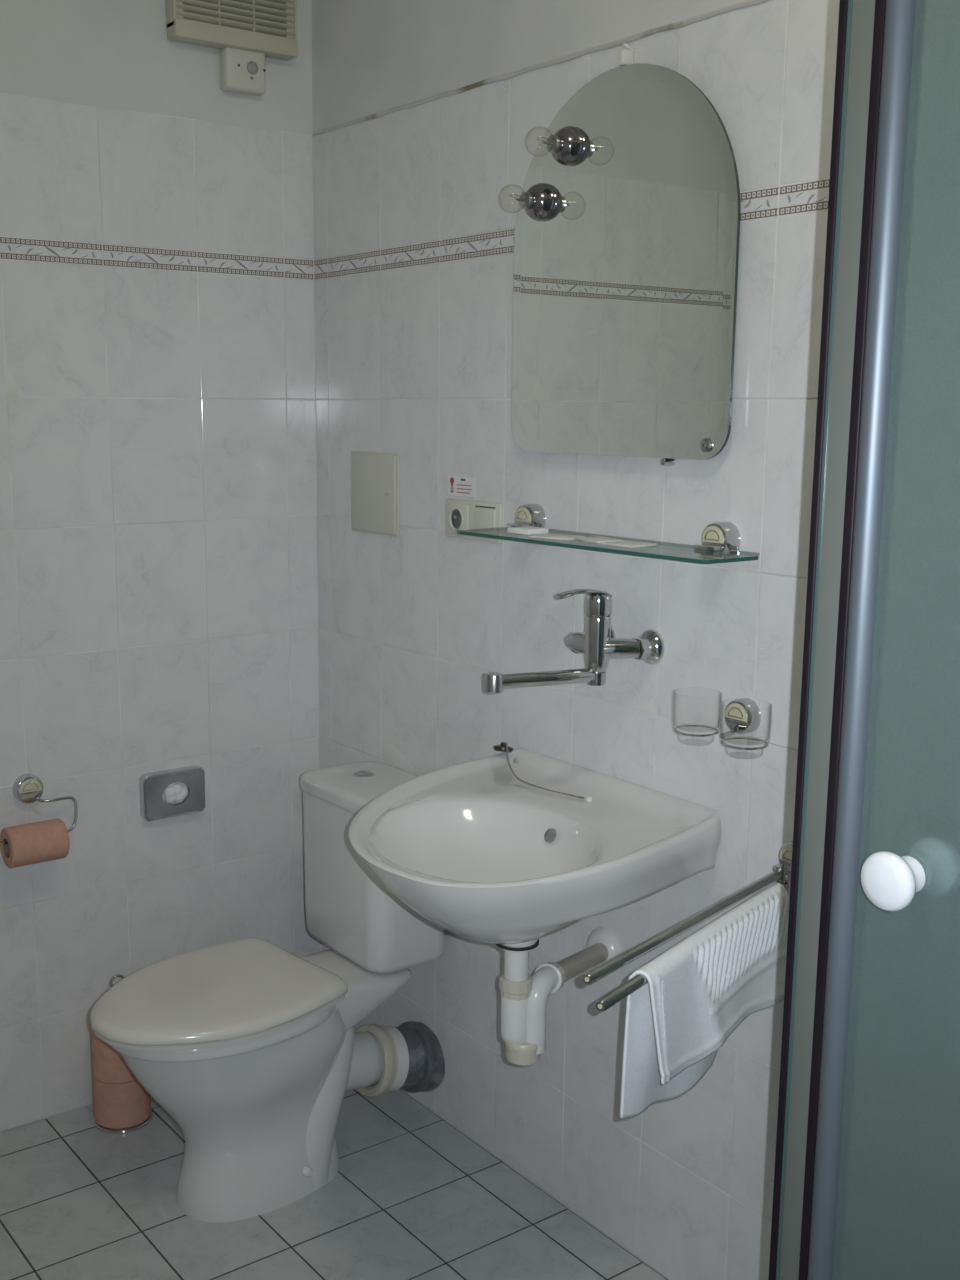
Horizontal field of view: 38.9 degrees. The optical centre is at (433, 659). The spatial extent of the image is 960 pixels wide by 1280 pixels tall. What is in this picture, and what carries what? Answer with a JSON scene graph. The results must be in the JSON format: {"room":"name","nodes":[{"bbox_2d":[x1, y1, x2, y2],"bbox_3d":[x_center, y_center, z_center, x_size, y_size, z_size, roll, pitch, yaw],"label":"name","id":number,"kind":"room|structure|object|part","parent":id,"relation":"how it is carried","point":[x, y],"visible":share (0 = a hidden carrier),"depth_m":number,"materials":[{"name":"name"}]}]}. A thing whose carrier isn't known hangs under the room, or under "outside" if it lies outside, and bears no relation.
{"room":"bathroom","nodes":[
{"label":"bathroom","id":0,"kind":"room"},
{"bbox_2d":[0,0,321,1132],"bbox_3d":[-1.064,-0.287,2.461,2.120,2.670,0.101,-7,13,-35],"label":"wall","id":1,"kind":"structure","parent":0,"point":[159,567],"depth_m":2.76,"materials":[{"name":"tile"}]},
{"bbox_2d":[0,774,77,844],"bbox_3d":[-0.792,0.288,2.665,0.183,0.115,0.069,-7,13,-35],"label":"paper holder","id":2,"kind":"object","parent":1,"relation":"attached to","point":[27,788],"visible":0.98,"depth_m":2.67,"materials":[{"name":"silver metal"}]},
{"bbox_2d":[0,818,68,867],"bbox_3d":[-0.778,0.357,2.649,0.112,0.079,0.079,-7,13,-35],"label":"paper roll","id":3,"kind":"object","parent":2,"relation":"hanging from","point":[48,840],"visible":0.99,"depth_m":2.62,"materials":[{"name":"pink paper"}]},
{"bbox_3d":[-0.787,0.311,2.662,0.183,0.071,0.051,-7,13,-35],"label":"wire arm","id":4,"kind":"part","parent":2,"relation":"part of","materials":[{"name":"silver metal"}]},
{"bbox_2d":[139,765,204,820],"bbox_3d":[-0.548,0.282,2.866,0.140,0.098,0.033,-7,13,-35],"label":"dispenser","id":5,"kind":"object","parent":1,"relation":"attached to","point":[175,792],"visible":1,"depth_m":2.85,"materials":[{"name":"silver metal"}]},
{"bbox_2d":[165,0,297,60],"bbox_3d":[-0.394,-1.342,2.662,0.271,0.275,0.045,-7,13,-35],"label":"vent","id":6,"kind":"object","parent":1,"relation":"attached to","point":[268,27],"visible":0.99,"depth_m":2.67,"materials":[{"name":"white plastic"}]},
{"bbox_3d":[-0.395,-1.352,2.661,0.263,0.225,0.033,-7,13,-35],"label":"frame","id":7,"kind":"part","parent":6,"relation":"part of","materials":[{"name":"plastic"}]},
{"bbox_2d":[220,47,265,95],"bbox_3d":[-0.379,-1.173,2.708,0.090,0.080,0.040,-7,13,-35],"label":"sensor box","id":8,"kind":"object","parent":1,"relation":"attached to","point":[241,71],"visible":1,"depth_m":2.69,"materials":[{"name":"beige plastic"}]},
{"bbox_2d":[0,1089,666,1279],"bbox_3d":[-0.302,1.240,1.580,2.220,0.102,2.860,-7,13,-35],"label":"floor","id":9,"kind":"structure","parent":0,"point":[411,1196],"depth_m":2.48,"materials":[{"name":"tile"}]},
{"bbox_2d":[93,974,152,1133],"bbox_3d":[-0.645,0.797,2.795,0.122,0.319,0.122,-7,13,-35],"label":"stand","id":10,"kind":"object","parent":9,"relation":"on","point":[104,1129],"visible":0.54,"depth_m":2.77,"materials":[{"name":"silver metal"}]},
{"bbox_3d":[-0.645,0.794,2.795,0.033,0.313,0.006,-7,13,-35],"label":"rod","id":11,"kind":"part","parent":10,"relation":"part of","materials":[{"name":"silver metal"}]},
{"bbox_2d":[92,1076,150,1128],"bbox_3d":[-0.646,0.897,2.814,0.117,0.098,0.117,-7,13,-35],"label":"paper roll","id":12,"kind":"object","parent":10,"relation":"on","point":[125,1105],"visible":0.63,"depth_m":2.76,"materials":[{"name":"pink paper"}]},
{"bbox_2d":[90,1027,136,1083],"bbox_3d":[-0.645,0.801,2.796,0.117,0.098,0.117,-7,13,-35],"label":"paper roll","id":13,"kind":"object","parent":12,"relation":"on","point":[108,1065],"visible":0.44,"depth_m":2.75,"materials":[{"name":"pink paper"}]},
{"bbox_2d":[90,761,444,1222],"bbox_3d":[-0.302,0.630,2.583,0.751,0.731,0.376,-9,14,-42],"label":"toilet","id":14,"kind":"object","parent":9,"relation":"on","point":[252,1046],"visible":0.98,"depth_m":2.50,"materials":[{"name":"white ceramic"}]},
{"bbox_3d":[-0.410,0.603,2.462,0.437,0.026,0.356,-9,14,-42],"label":"seat lid","id":15,"kind":"part","parent":14,"relation":"part of","materials":[{"name":"beige plastic"}]},
{"bbox_3d":[-0.410,0.621,2.465,0.428,0.010,0.346,-9,14,-42],"label":"seat","id":16,"kind":"part","parent":14,"relation":"part of","materials":[{"name":"beige plastic"}]},
{"bbox_3d":[-0.123,0.256,2.719,0.188,0.038,0.309,-7,13,-35],"label":"tank lid","id":17,"kind":"part","parent":14,"relation":"part of","materials":[{"name":"white ceramic"}]},
{"bbox_3d":[-0.123,0.432,2.753,0.183,0.318,0.300,-7,13,-35],"label":"tank","id":18,"kind":"part","parent":14,"relation":"part of","materials":[{"name":"white ceramic"}]},
{"bbox_2d":[768,0,959,1279],"bbox_3d":[0.789,0.233,1.060,0.641,2.080,0.820,-7,13,-35],"label":"shower door","id":19,"kind":"structure","parent":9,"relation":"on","point":[867,1170],"depth_m":1.12,"materials":[{"name":"teal plastic"}]},
{"bbox_3d":[0.339,0.140,1.196,0.006,1.950,0.031,-7,13,-35],"label":"fixed glass","id":20,"kind":"part","parent":19,"relation":"part of","materials":[{"name":"grey"}]},
{"bbox_3d":[0.376,0.179,1.107,0.038,0.049,0.049,-7,13,-35],"label":"knob","id":21,"kind":"part","parent":19,"relation":"part of","materials":[{"name":"white ceramic"}]},
{"bbox_3d":[0.575,0.202,0.871,0.006,1.890,0.719,-7,13,-35],"label":"door panel","id":22,"kind":"part","parent":19,"relation":"part of","materials":[{"name":"green glass"}]},
{"bbox_3d":[0.413,0.174,1.134,0.038,0.049,0.049,-7,13,-35],"label":"knob","id":23,"kind":"part","parent":19,"relation":"part of","materials":[{"name":"white ceramic"}]},
{"bbox_2d":[500,995,528,1043],"bbox_3d":[0.123,0.541,2.055,0.045,0.084,0.045,-7,13,-35],"label":"pipe","id":24,"kind":"object","parent":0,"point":[514,1008],"depth_m":2.04,"materials":[{"name":"white plastic"}]},
{"bbox_2d":[501,939,537,952],"bbox_3d":[0.124,0.413,2.031,0.068,0.032,0.068,-7,13,-35],"label":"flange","id":25,"kind":"object","parent":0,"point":[525,947],"depth_m":2.00,"materials":[{"name":"white plastic"}]},
{"bbox_2d":[311,0,839,1279],"bbox_3d":[0.562,-0.183,1.944,0.101,2.670,2.860,-7,13,-35],"label":"wall","id":26,"kind":"structure","parent":0,"point":[414,234],"depth_m":2.37,"materials":[{"name":"tile"}]},
{"bbox_2d":[351,451,398,536],"bbox_3d":[-0.124,-0.341,2.785,0.012,0.166,0.174,-7,13,-35],"label":"access panel","id":27,"kind":"object","parent":26,"relation":"attached to","point":[374,475],"visible":1,"depth_m":2.77,"materials":[{"name":"plastic"}]},
{"bbox_2d":[355,1021,444,1096],"bbox_3d":[-0.077,0.827,2.818,0.177,0.171,0.147,-7,13,-35],"label":"pipe","id":28,"kind":"object","parent":26,"relation":"attached to","point":[413,1057],"visible":0.84,"depth_m":2.78,"materials":[{"name":"plastic"}]},
{"bbox_2d":[448,476,475,496],"bbox_3d":[0.051,-0.325,2.549,0.002,0.036,0.086,-7,13,-35],"label":"warning sticker","id":29,"kind":"object","parent":26,"relation":"attached to","point":[457,486],"visible":1,"depth_m":2.55,"materials":[{"name":"white paper"}]},
{"bbox_2d":[450,477,471,493],"bbox_3d":[0.051,-0.327,2.550,0.001,0.028,0.068,-7,13,-35],"label":"print","id":30,"kind":"object","parent":29,"relation":"attached to","point":[458,485],"depth_m":2.55},
{"bbox_2d":[445,498,502,542],"bbox_3d":[0.068,-0.258,2.522,0.022,0.072,0.168,-7,13,-35],"label":"switch","id":31,"kind":"object","parent":26,"relation":"attached to","point":[460,514],"visible":0.97,"depth_m":2.52,"materials":[{"name":"beige plastic"}]},
{"bbox_2d":[349,748,720,943],"bbox_3d":[0.089,0.305,2.129,0.556,0.153,0.566,-7,13,-35],"label":"washbasin","id":32,"kind":"object","parent":26,"relation":"attached to","point":[482,853],"visible":1,"depth_m":2.14,"materials":[{"name":"white ceramic"}]},
{"bbox_2d":[493,742,592,801],"bbox_3d":[0.174,0.190,2.342,0.055,0.044,0.290,-5,12,-26],"label":"plug","id":33,"kind":"object","parent":32,"relation":"on","point":[503,747],"visible":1,"depth_m":2.36,"materials":[{"name":"silver rubber"}]},
{"bbox_2d":[495,927,620,1064],"bbox_3d":[0.212,0.477,2.186,0.084,0.214,0.399,6,12,29],"label":"trap","id":34,"kind":"object","parent":32,"relation":"attached to","point":[524,996],"visible":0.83,"depth_m":2.04,"materials":[{"name":"white plastic"}]},
{"bbox_2d":[312,0,768,135],"bbox_3d":[0.495,-0.902,1.822,0.010,0.010,2.550,-7,13,-35],"label":"trim","id":35,"kind":"structure","parent":26,"relation":"attached to","point":[747,3],"depth_m":2.21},
{"bbox_2d":[485,589,663,693],"bbox_3d":[0.210,-0.034,2.151,0.264,0.157,0.170,-7,13,-35],"label":"tap","id":36,"kind":"object","parent":26,"relation":"attached to","point":[598,643],"visible":1,"depth_m":2.16,"materials":[{"name":"silver metal"}]},
{"bbox_3d":[0.179,0.031,2.156,0.206,0.027,0.030,-3,11,-19],"label":"spout","id":37,"kind":"part","parent":36,"relation":"part of","materials":[{"name":"silver metal"}]},
{"bbox_3d":[0.238,-0.090,2.144,0.104,0.044,0.043,-7,13,-35],"label":"lever","id":38,"kind":"part","parent":36,"relation":"part of","materials":[{"name":"silver metal"}]},
{"bbox_2d":[457,504,759,563],"bbox_3d":[0.263,-0.199,2.131,0.168,0.053,0.570,-7,13,-35],"label":"glass shelf","id":39,"kind":"object","parent":26,"relation":"attached to","point":[719,540],"visible":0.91,"depth_m":2.03,"materials":[{"name":"teal"}]},
{"bbox_2d":[507,526,547,534],"bbox_3d":[0.156,-0.215,2.257,0.046,0.009,0.052,-8,14,-38],"label":"soap bar","id":40,"kind":"object","parent":39,"relation":"on","point":[526,530],"visible":0.94,"depth_m":2.24,"materials":[{"name":"white paper"}]},
{"bbox_2d":[529,533,584,539],"bbox_3d":[0.197,-0.197,2.182,0.075,0.003,0.052,8,13,36],"label":"sachet","id":41,"kind":"object","parent":39,"relation":"on","point":[545,535],"visible":0.91,"depth_m":2.17,"materials":[{"name":"paper"}]},
{"bbox_2d":[575,536,624,542],"bbox_3d":[0.260,-0.188,2.135,0.050,0.003,0.070,-5,12,-24],"label":"sachet","id":42,"kind":"object","parent":39,"relation":"on","point":[599,539],"visible":0.94,"depth_m":2.12,"materials":[{"name":"paper"}]},
{"bbox_3d":[0.261,-0.182,2.127,0.156,0.006,0.562,-7,13,-35],"label":"glass plate","id":43,"kind":"part","parent":39,"relation":"part of","materials":[{"name":"teal"}]},
{"bbox_2d":[603,540,655,547],"bbox_3d":[0.298,-0.176,2.072,0.056,0.003,0.060,-9,14,-41],"label":"sachet","id":44,"kind":"object","parent":39,"relation":"on","point":[632,544],"visible":1,"depth_m":2.06,"materials":[{"name":"paper"}]},
{"bbox_2d":[511,43,740,465],"bbox_3d":[0.289,-0.629,2.138,0.026,0.635,0.502,-7,13,-35],"label":"mirror","id":45,"kind":"object","parent":26,"relation":"attached to","point":[625,296],"visible":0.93,"depth_m":2.10,"materials":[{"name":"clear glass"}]},
{"bbox_2d":[505,183,554,220],"bbox_3d":[0.145,-0.754,2.229,0.088,0.061,0.061,-7,13,-35],"label":"lamp","id":46,"kind":"object","parent":45,"relation":"attached to","point":[538,202],"visible":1,"depth_m":2.23,"materials":[{"name":"metal"}]},
{"bbox_2d":[519,192,534,208],"bbox_3d":[0.153,-0.755,2.235,0.016,0.027,0.027,-7,13,-35],"label":"socket","id":47,"kind":"object","parent":46,"relation":"attached to","point":[527,199],"depth_m":2.23,"materials":[{"name":"metal"}]},
{"bbox_2d":[525,126,582,165],"bbox_3d":[0.184,-0.822,2.162,0.088,0.061,0.061,-7,13,-35],"label":"lamp","id":48,"kind":"object","parent":45,"relation":"attached to","point":[565,146],"visible":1,"depth_m":2.16,"materials":[{"name":"silver metal"}]},
{"bbox_2d":[546,135,562,152],"bbox_3d":[0.193,-0.823,2.168,0.016,0.027,0.027,-7,13,-35],"label":"socket","id":49,"kind":"object","parent":48,"relation":"attached to","point":[554,143],"depth_m":2.16,"materials":[{"name":"metal"}]},
{"bbox_2d":[583,840,792,1011],"bbox_3d":[0.357,0.338,1.783,0.056,0.080,0.555,9,14,40],"label":"towel rail","id":50,"kind":"object","parent":26,"relation":"attached to","point":[781,873],"visible":0.63,"depth_m":1.72,"materials":[{"name":"silver metal"}]},
{"bbox_3d":[0.341,0.341,1.780,0.021,0.020,0.500,9,14,40],"label":"arm","id":51,"kind":"part","parent":50,"relation":"part of","materials":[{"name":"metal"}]},
{"bbox_3d":[0.348,0.365,1.768,0.021,0.020,0.514,8,13,37],"label":"arm","id":52,"kind":"part","parent":50,"relation":"part of","materials":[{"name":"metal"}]},
{"bbox_2d":[620,882,788,1117],"bbox_3d":[0.374,0.465,1.813,0.062,0.238,0.398,8,13,37],"label":"hand towel","id":53,"kind":"object","parent":50,"relation":"hanging from","point":[697,992],"visible":1,"depth_m":1.75,"materials":[{"name":"white fabric"}]},
{"bbox_2d":[674,698,767,749],"bbox_3d":[0.436,0.092,1.988,0.113,0.053,0.160,-7,13,-35],"label":"holder","id":54,"kind":"object","parent":26,"relation":"attached to","point":[742,715],"visible":0.99,"depth_m":2.01,"materials":[{"name":"silver metal"}]},
{"bbox_3d":[0.439,0.106,2.004,0.012,0.012,0.059,7,13,34],"label":"stem","id":55,"kind":"part","parent":54,"relation":"part of","materials":[{"name":"silver metal"}]}
]}

